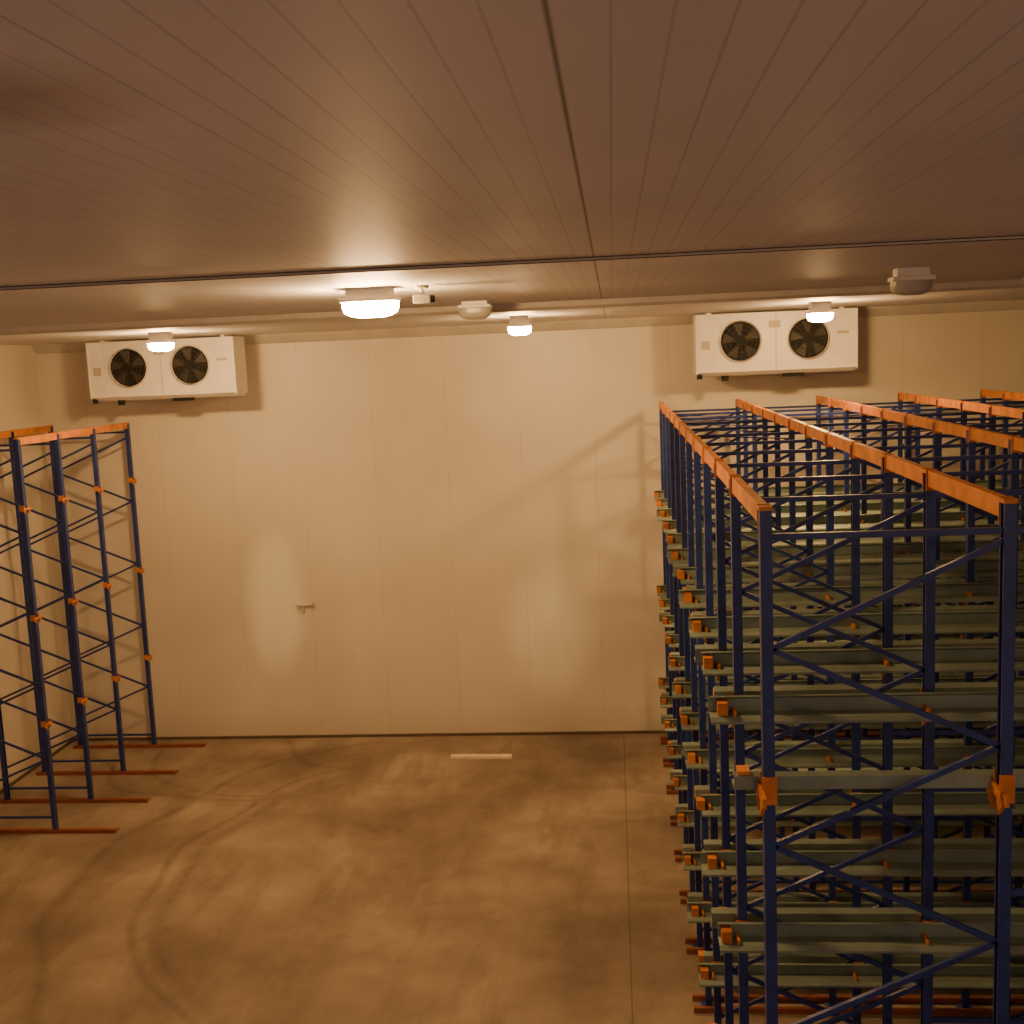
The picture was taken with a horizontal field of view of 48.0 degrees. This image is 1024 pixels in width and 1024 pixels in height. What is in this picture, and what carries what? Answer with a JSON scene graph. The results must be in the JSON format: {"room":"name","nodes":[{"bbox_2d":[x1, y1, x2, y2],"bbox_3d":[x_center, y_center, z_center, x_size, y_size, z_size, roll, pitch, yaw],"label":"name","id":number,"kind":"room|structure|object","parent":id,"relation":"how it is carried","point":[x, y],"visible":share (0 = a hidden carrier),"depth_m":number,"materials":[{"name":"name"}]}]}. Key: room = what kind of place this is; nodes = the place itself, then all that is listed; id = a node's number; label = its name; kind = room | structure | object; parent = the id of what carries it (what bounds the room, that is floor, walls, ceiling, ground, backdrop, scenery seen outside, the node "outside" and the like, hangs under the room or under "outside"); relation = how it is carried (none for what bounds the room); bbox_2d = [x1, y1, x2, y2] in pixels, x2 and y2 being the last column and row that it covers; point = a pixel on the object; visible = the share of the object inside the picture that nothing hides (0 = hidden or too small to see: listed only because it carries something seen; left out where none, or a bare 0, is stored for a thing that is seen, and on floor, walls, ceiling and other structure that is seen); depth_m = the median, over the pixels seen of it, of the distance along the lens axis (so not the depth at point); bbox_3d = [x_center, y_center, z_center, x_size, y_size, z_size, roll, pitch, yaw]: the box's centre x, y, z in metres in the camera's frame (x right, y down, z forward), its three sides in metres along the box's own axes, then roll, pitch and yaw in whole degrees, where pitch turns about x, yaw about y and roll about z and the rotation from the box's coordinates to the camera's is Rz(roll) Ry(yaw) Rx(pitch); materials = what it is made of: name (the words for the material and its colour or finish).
{"room":"warehouse","nodes":[
{"label":"warehouse","id":0,"kind":"room"},
{"bbox_2d":[0,345,72,789],"bbox_3d":[-8.428,2.058,7.959,0.150,6.500,21.700,-2,8,5],"label":"wall","id":1,"kind":"structure","parent":0,"point":[20,403],"depth_m":17.70,"materials":[{"name":"white paint"}]},
{"bbox_2d":[0,739,73,793],"bbox_3d":[-8.202,5.255,8.367,0.030,0.040,21.670,-2,8,5],"label":"baseboard","id":2,"kind":"structure","parent":1,"relation":"attached to","point":[12,783],"depth_m":17.69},
{"bbox_2d":[0,0,1023,344],"bbox_3d":[0.320,-1.542,6.776,18.000,0.200,21.850,-2,8,5],"label":"ceiling","id":3,"kind":"structure","parent":0,"point":[140,139],"depth_m":2.88,"materials":[{"name":"white metal"}]},
{"bbox_2d":[145,332,175,350],"bbox_3d":[-4.514,-2.189,14.783,0.330,0.242,0.200,-2,8,5],"label":"lamp","id":4,"kind":"object","parent":3,"relation":"attached to","point":[158,341],"visible":1,"depth_m":14.70,"materials":[{"name":"white plastic"}]},
{"bbox_2d":[85,335,247,405],"bbox_3d":[-5.203,-2.132,17.346,2.260,0.980,0.611,-2,8,5],"label":"evaporator unit","id":5,"kind":"object","parent":3,"relation":"hanging from","point":[122,371],"visible":0.98,"depth_m":17.13,"materials":[{"name":"white metal"}]},
{"bbox_2d":[339,286,400,317],"bbox_3d":[-0.971,-1.436,7.891,0.388,0.197,0.235,-2,8,5],"label":"lamp","id":6,"kind":"object","parent":3,"relation":"attached to","point":[367,302],"visible":1,"depth_m":7.79,"materials":[{"name":"white plastic"}]},
{"bbox_2d":[413,285,434,303],"bbox_3d":[-0.602,-1.486,7.852,0.145,0.120,0.100,-2,8,5],"label":"security camera","id":7,"kind":"object","parent":3,"relation":"attached to","point":[421,298],"visible":1,"depth_m":7.83,"materials":[{"name":"white plastic"}]},
{"bbox_2d":[458,300,491,319],"bbox_3d":[-0.329,-1.808,10.316,0.295,0.162,0.178,-2,8,5],"label":"lamp","id":8,"kind":"object","parent":3,"relation":"attached to","point":[469,310],"visible":1,"depth_m":10.24,"materials":[{"name":"white plastic"}]},
{"bbox_2d":[0,279,1023,335],"bbox_3d":[0.693,-1.990,11.013,17.700,0.075,0.180,-2,8,5],"label":"ceiling beam","id":9,"kind":"structure","parent":3,"relation":"attached to","point":[1017,283],"depth_m":10.98,"materials":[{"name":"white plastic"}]},
{"bbox_2d":[0,235,1023,290],"bbox_3d":[0.268,-1.345,6.144,17.700,0.018,0.060,-2,8,5],"label":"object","id":10,"kind":"structure","parent":3,"relation":"attached to","point":[1010,237],"depth_m":6.15,"materials":[{"name":"white plastic"}]},
{"bbox_2d":[507,315,531,334],"bbox_3d":[0.094,-2.330,14.362,0.295,0.242,0.178,-2,8,5],"label":"lamp","id":11,"kind":"object","parent":3,"relation":"attached to","point":[519,324],"visible":1,"depth_m":14.29,"materials":[{"name":"white plastic"}]},
{"bbox_2d":[693,307,857,380],"bbox_3d":[3.765,-2.407,16.528,2.260,0.980,0.611,-2,8,5],"label":"evaporator unit","id":12,"kind":"object","parent":3,"relation":"hanging from","point":[786,343],"visible":0.98,"depth_m":16.31,"materials":[{"name":"white metal"}]},
{"bbox_2d":[806,301,833,321],"bbox_3d":[3.757,-2.443,14.027,0.312,0.242,0.189,-2,8,5],"label":"lamp","id":13,"kind":"object","parent":3,"relation":"attached to","point":[821,311],"visible":1,"depth_m":13.95,"materials":[{"name":"white plastic"}]},
{"bbox_2d":[888,267,935,295],"bbox_3d":[2.861,-1.650,8.237,0.295,0.192,0.178,-2,8,5],"label":"lamp","id":14,"kind":"object","parent":3,"relation":"attached to","point":[913,280],"visible":1,"depth_m":8.16,"materials":[{"name":"white plastic"}]},
{"bbox_2d":[0,731,1023,1023],"bbox_3d":[0.605,5.092,7.669,18.000,0.200,21.850,-2,8,5],"label":"floor","id":15,"kind":"structure","parent":0,"point":[345,880],"depth_m":13.25,"materials":[{"name":"concrete"}]},
{"bbox_2d":[0,422,206,833],"bbox_3d":[-6.279,1.435,16.628,2.190,5.240,3.540,-2,8,5],"label":"rack","id":16,"kind":"object","parent":15,"relation":"on","point":[38,683],"visible":1,"depth_m":16.77,"materials":[{"name":"blue metal"}]},
{"bbox_2d":[451,754,511,758],"bbox_3d":[-0.462,3.702,17.419,0.932,0.045,0.110,-2,8,6],"label":"strip","id":17,"kind":"object","parent":15,"relation":"on","point":[453,756],"visible":1,"depth_m":17.38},
{"bbox_2d":[654,389,1023,1023],"bbox_3d":[5.357,1.652,11.288,7.487,5.244,12.090,-2,8,5],"label":"rack","id":18,"kind":"object","parent":15,"relation":"on","point":[765,548],"visible":1,"depth_m":8.75,"materials":[{"name":"blue painted steel"},{"name":"orange painted steel"},{"name":"galvanised steel"}]},
{"bbox_2d":[36,310,1023,737],"bbox_3d":[1.395,0.294,17.930,18.000,6.500,0.150,-2,8,5],"label":"wall","id":19,"kind":"structure","parent":0,"point":[471,528],"depth_m":18.14,"materials":[{"name":"white paint"}]},
{"bbox_2d":[296,603,314,613],"bbox_3d":[-3.305,1.547,18.411,0.320,0.170,0.050,-2,8,5],"label":"door handle","id":20,"kind":"object","parent":19,"relation":"attached to","point":[312,604],"depth_m":18.40,"materials":[{"name":"metal"}]},
{"bbox_2d":[31,300,1023,353],"bbox_3d":[1.247,-2.835,17.363,17.700,0.140,0.140,-2,8,5],"label":"trim","id":21,"kind":"structure","parent":19,"relation":"attached to","point":[1010,304],"depth_m":17.44,"materials":[{"name":"white plastic"}]},
{"bbox_2d":[74,727,1016,740],"bbox_3d":[1.524,3.504,18.272,17.700,0.040,0.030,-2,8,5],"label":"baseboard","id":22,"kind":"structure","parent":19,"relation":"attached to","point":[647,731],"depth_m":18.55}
]}

